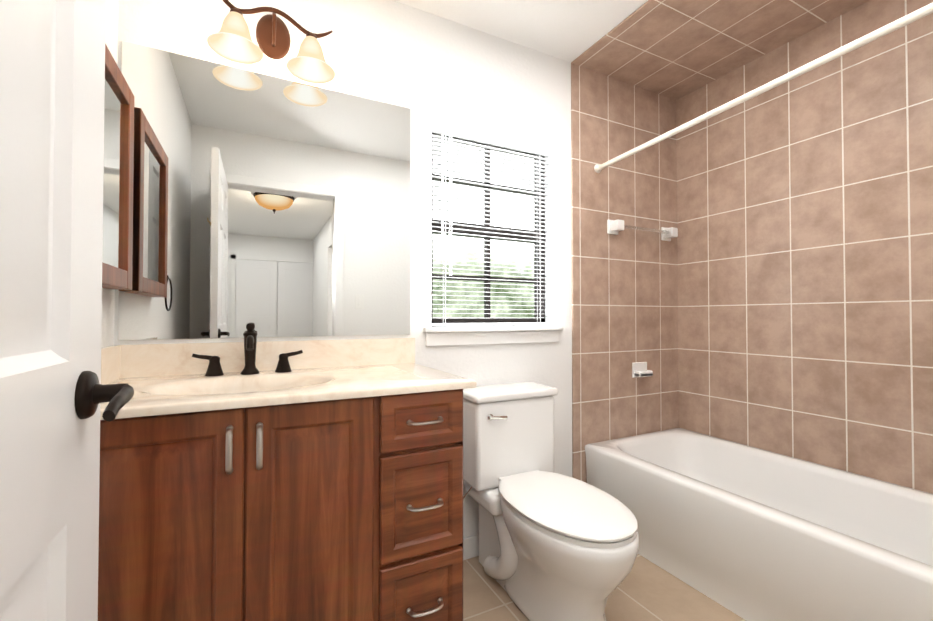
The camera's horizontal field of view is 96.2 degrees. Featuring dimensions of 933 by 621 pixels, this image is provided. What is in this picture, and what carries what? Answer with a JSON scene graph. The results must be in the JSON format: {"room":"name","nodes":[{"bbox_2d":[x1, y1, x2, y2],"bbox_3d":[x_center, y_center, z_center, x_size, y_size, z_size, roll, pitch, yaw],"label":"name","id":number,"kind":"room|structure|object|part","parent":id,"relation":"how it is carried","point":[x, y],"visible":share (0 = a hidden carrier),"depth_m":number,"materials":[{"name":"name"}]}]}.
{"room":"bathroom","nodes":[
{"label":"bathroom","id":0,"kind":"room"},
{"bbox_2d":[101,0,117,346],"bbox_3d":[-0.811,-0.117,0.545,0.150,2.440,2.020,0,-1,-27],"label":"wall","id":1,"kind":"structure","parent":0,"point":[108,295],"depth_m":1.30,"materials":[{"name":"white paint"}]},
{"bbox_2d":[102,43,133,289],"bbox_3d":[-0.971,-0.379,1.096,0.055,0.620,0.500,0,-1,-27],"label":"medicine cabinet","id":2,"kind":"object","parent":1,"relation":"attached to","point":[117,252],"visible":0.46,"depth_m":1.21,"materials":[{"name":"brown wood"}]},
{"bbox_3d":[-0.961,-0.379,1.101,0.008,0.510,0.390,0,-1,-27],"label":"glass","id":3,"kind":"part","parent":2,"relation":"part of","materials":[{"name":"white mirror"}]},
{"bbox_2d":[114,0,571,537],"bbox_3d":[0.048,-0.095,2.026,2.720,2.440,0.150,0,-1,-27],"label":"wall","id":4,"kind":"structure","parent":0,"point":[378,50],"depth_m":1.85,"materials":[{"name":"white paint"}]},
{"bbox_2d":[118,41,410,339],"bbox_3d":[-0.681,-0.387,1.574,0.983,0.970,0.006,0,-1,-27],"label":"mirror","id":5,"kind":"object","parent":4,"relation":"attached to","point":[268,206],"visible":0.93,"depth_m":1.53,"materials":[{"name":"silver mirror"}]},
{"bbox_2d":[207,0,334,83],"bbox_3d":[-0.681,-0.989,1.482,0.414,0.231,0.188,0,-1,-27],"label":"sconce","id":6,"kind":"object","parent":4,"relation":"attached to","point":[231,40],"visible":0.98,"depth_m":1.49,"materials":[{"name":"beige glass"}]},
{"bbox_2d":[463,534,478,559],"bbox_3d":[0.154,1.077,1.971,0.895,0.095,0.012,0,-1,-27],"label":"baseboard","id":7,"kind":"structure","parent":4,"relation":"attached to","point":[470,546],"depth_m":1.90,"materials":[{"name":"white"}]},
{"bbox_2d":[431,132,545,326],"bbox_3d":[0.104,-0.389,2.082,0.678,0.930,0.050,0,-1,-27],"label":"window","id":8,"kind":"structure","parent":4,"relation":"in","point":[486,318],"depth_m":2.08,"materials":[{"name":"brown metal"}]},
{"bbox_2d":[431,118,551,325],"bbox_3d":[0.137,-0.390,2.017,0.666,0.923,0.045,0,-1,-27],"label":"window blind","id":9,"kind":"object","parent":8,"relation":"attached to","point":[446,128],"visible":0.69,"depth_m":2.00,"materials":[{"name":"grey plastic"}]},
{"bbox_3d":[-0.088,-0.487,1.884,0.050,0.660,0.008,0,-1,-27],"label":"wand cord","id":10,"kind":"part","parent":9,"relation":"part of","materials":[{"name":"white plastic"}]},
{"bbox_2d":[425,330,558,346],"bbox_3d":[0.147,0.129,1.982,0.728,0.061,0.013,0,-1,-27],"label":"apron","id":11,"kind":"object","parent":4,"relation":"attached to","point":[469,338],"visible":0.98,"depth_m":1.95,"materials":[{"name":"white wood"}]},
{"bbox_2d":[423,325,562,332],"bbox_3d":[0.135,0.087,2.008,0.753,0.024,0.107,0,-1,-27],"label":"window sill","id":12,"kind":"structure","parent":4,"relation":"on","point":[442,329],"depth_m":1.94,"materials":[{"name":"white wood"}]},
{"bbox_2d":[571,63,678,482],"bbox_3d":[0.926,-0.089,2.380,0.835,2.440,0.010,0,-1,-27],"label":"wall tile","id":13,"kind":"structure","parent":4,"relation":"attached to","point":[624,299],"depth_m":2.35,"materials":[{"name":"brown tile"}]},
{"bbox_2d":[632,362,652,377],"bbox_3d":[1.001,0.338,2.374,0.116,0.085,0.054,0,-1,-27],"label":"soap dish","id":14,"kind":"object","parent":13,"relation":"attached to","point":[639,369],"visible":1,"depth_m":2.37,"materials":[{"name":"white ceramic"}]},
{"bbox_2d":[607,219,677,240],"bbox_3d":[1.015,-0.459,2.386,0.515,0.080,0.068,0,-1,-27],"label":"rail","id":15,"kind":"object","parent":13,"relation":"attached to","point":[614,227],"visible":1,"depth_m":2.34,"materials":[{"name":"white ceramic"}]},
{"bbox_2d":[594,2,932,172],"bbox_3d":[1.041,-0.799,1.586,0.083,0.083,1.528,0,-1,-27],"label":"shower rod","id":16,"kind":"object","parent":13,"relation":"attached to","point":[922,12],"visible":0.98,"depth_m":1.43,"materials":[{"name":"white metal"}]},
{"bbox_2d":[393,0,647,62],"bbox_3d":[0.470,-1.377,1.211,3.020,0.100,2.020,0,-1,-27],"label":"ceiling","id":17,"kind":"structure","parent":0,"point":[570,31],"depth_m":1.89,"materials":[{"name":"white paint"}]},
{"bbox_2d":[571,0,868,99],"bbox_3d":[1.273,-1.315,1.711,0.835,0.010,1.550,0,-1,-27],"label":"ceiling","id":18,"kind":"structure","parent":17,"relation":"attached to","point":[675,49],"depth_m":2.01,"materials":[{"name":"brown tile"}]},
{"bbox_2d":[463,554,745,620],"bbox_3d":[0.470,1.163,1.173,3.020,0.100,2.020,0,-1,-27],"label":"floor","id":19,"kind":"structure","parent":0,"point":[646,590],"depth_m":1.61,"materials":[{"name":"tile"}]},
{"bbox_2d":[98,323,475,620],"bbox_3d":[-0.544,0.578,1.298,1.009,1.074,0.593,0,-1,-27],"label":"bathroom vanity","id":20,"kind":"object","parent":19,"relation":"on","point":[250,478],"visible":0.94,"depth_m":1.09,"materials":[{"name":"brown wood"}]},
{"bbox_2d":[100,338,475,419],"bbox_3d":[-0.549,0.226,1.312,1.009,0.233,0.572,0,-1,-27],"label":"countertop","id":21,"kind":"structure","parent":20,"relation":"on","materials":[{"name":"stone"}]},
{"bbox_2d":[192,323,302,375],"bbox_3d":[-0.720,0.129,1.392,0.338,0.173,0.158,0,-1,-27],"label":"faucet","id":22,"kind":"object","parent":21,"relation":"on","point":[214,368],"depth_m":1.42,"materials":[{"name":"black metal"}]},
{"bbox_2d":[463,382,638,620],"bbox_3d":[0.295,0.733,1.607,0.436,0.783,0.794,0,-1,-27],"label":"toilet","id":23,"kind":"object","parent":19,"relation":"on","point":[553,546],"visible":0.9,"depth_m":1.55,"materials":[{"name":"white ceramic"}]},
{"bbox_3d":[0.175,0.559,1.864,0.400,0.357,0.200,0,-1,-27],"label":"tank","id":24,"kind":"part","parent":23,"relation":"part of","materials":[{"name":"white ceramic"}]},
{"bbox_3d":[0.177,0.362,1.865,0.420,0.034,0.217,0,-1,-27],"label":"tank lid","id":25,"kind":"part","parent":23,"relation":"part of","materials":[{"name":"white ceramic"}]},
{"bbox_3d":[0.347,0.696,1.522,0.376,0.040,0.583,0,-1,-27],"label":"seat lid","id":26,"kind":"part","parent":23,"relation":"part of","materials":[{"name":"white plastic"}]},
{"bbox_3d":[0.346,0.918,1.521,0.372,0.400,0.598,0,-1,-27],"label":"bowl","id":27,"kind":"part","parent":23,"relation":"part of","materials":[{"name":"white ceramic"}]},
{"bbox_2d":[585,428,932,620],"bbox_3d":[1.301,0.908,1.691,0.748,0.425,1.526,0,-1,-27],"label":"bathtub","id":28,"kind":"object","parent":19,"relation":"on","point":[747,532],"visible":1,"depth_m":1.63,"materials":[{"name":"white ceramic"}]},
{"bbox_3d":[1.751,-0.097,1.839,0.150,2.440,2.020,0,-1,-27],"label":"wall","id":29,"kind":"structure","parent":0,"visible":0},
{"bbox_2d":[676,0,932,493],"bbox_3d":[1.641,-0.097,1.878,0.010,2.440,1.550,0,-1,-27],"label":"wall tile","id":30,"kind":"structure","parent":29,"relation":"attached to","point":[805,256],"depth_m":1.92,"materials":[{"name":"brown tile"}]},
{"label":"outside","id":31,"kind":"structure","parent":0,"visible":0},
{"bbox_2d":[433,138,533,317],"bbox_3d":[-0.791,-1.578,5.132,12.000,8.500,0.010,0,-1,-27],"label":"window pane","id":32,"kind":"structure","parent":31,"point":[498,298],"depth_m":5.61,"materials":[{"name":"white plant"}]},
{"bbox_3d":[-0.157,0.067,-0.192,0.020,2.050,0.130,0,-1,-27],"label":"door frame","id":33,"kind":"structure","parent":0,"visible":0},
{"bbox_2d":[0,0,105,620],"bbox_3d":[-0.335,0.077,0.219,0.042,2.018,0.765,0,-1,-27],"label":"door leaf","id":34,"kind":"structure","parent":33,"relation":"attached to","point":[52,75],"depth_m":0.43,"materials":[{"name":"white paint"}]},
{"bbox_2d":[74,371,133,421],"bbox_3d":[-0.466,0.102,0.472,0.140,0.058,0.121,0,-1,-27],"label":"door handle","id":35,"kind":"object","parent":34,"relation":"attached to","point":[91,393],"depth_m":0.50,"materials":[{"name":"black metal"}]}
]}

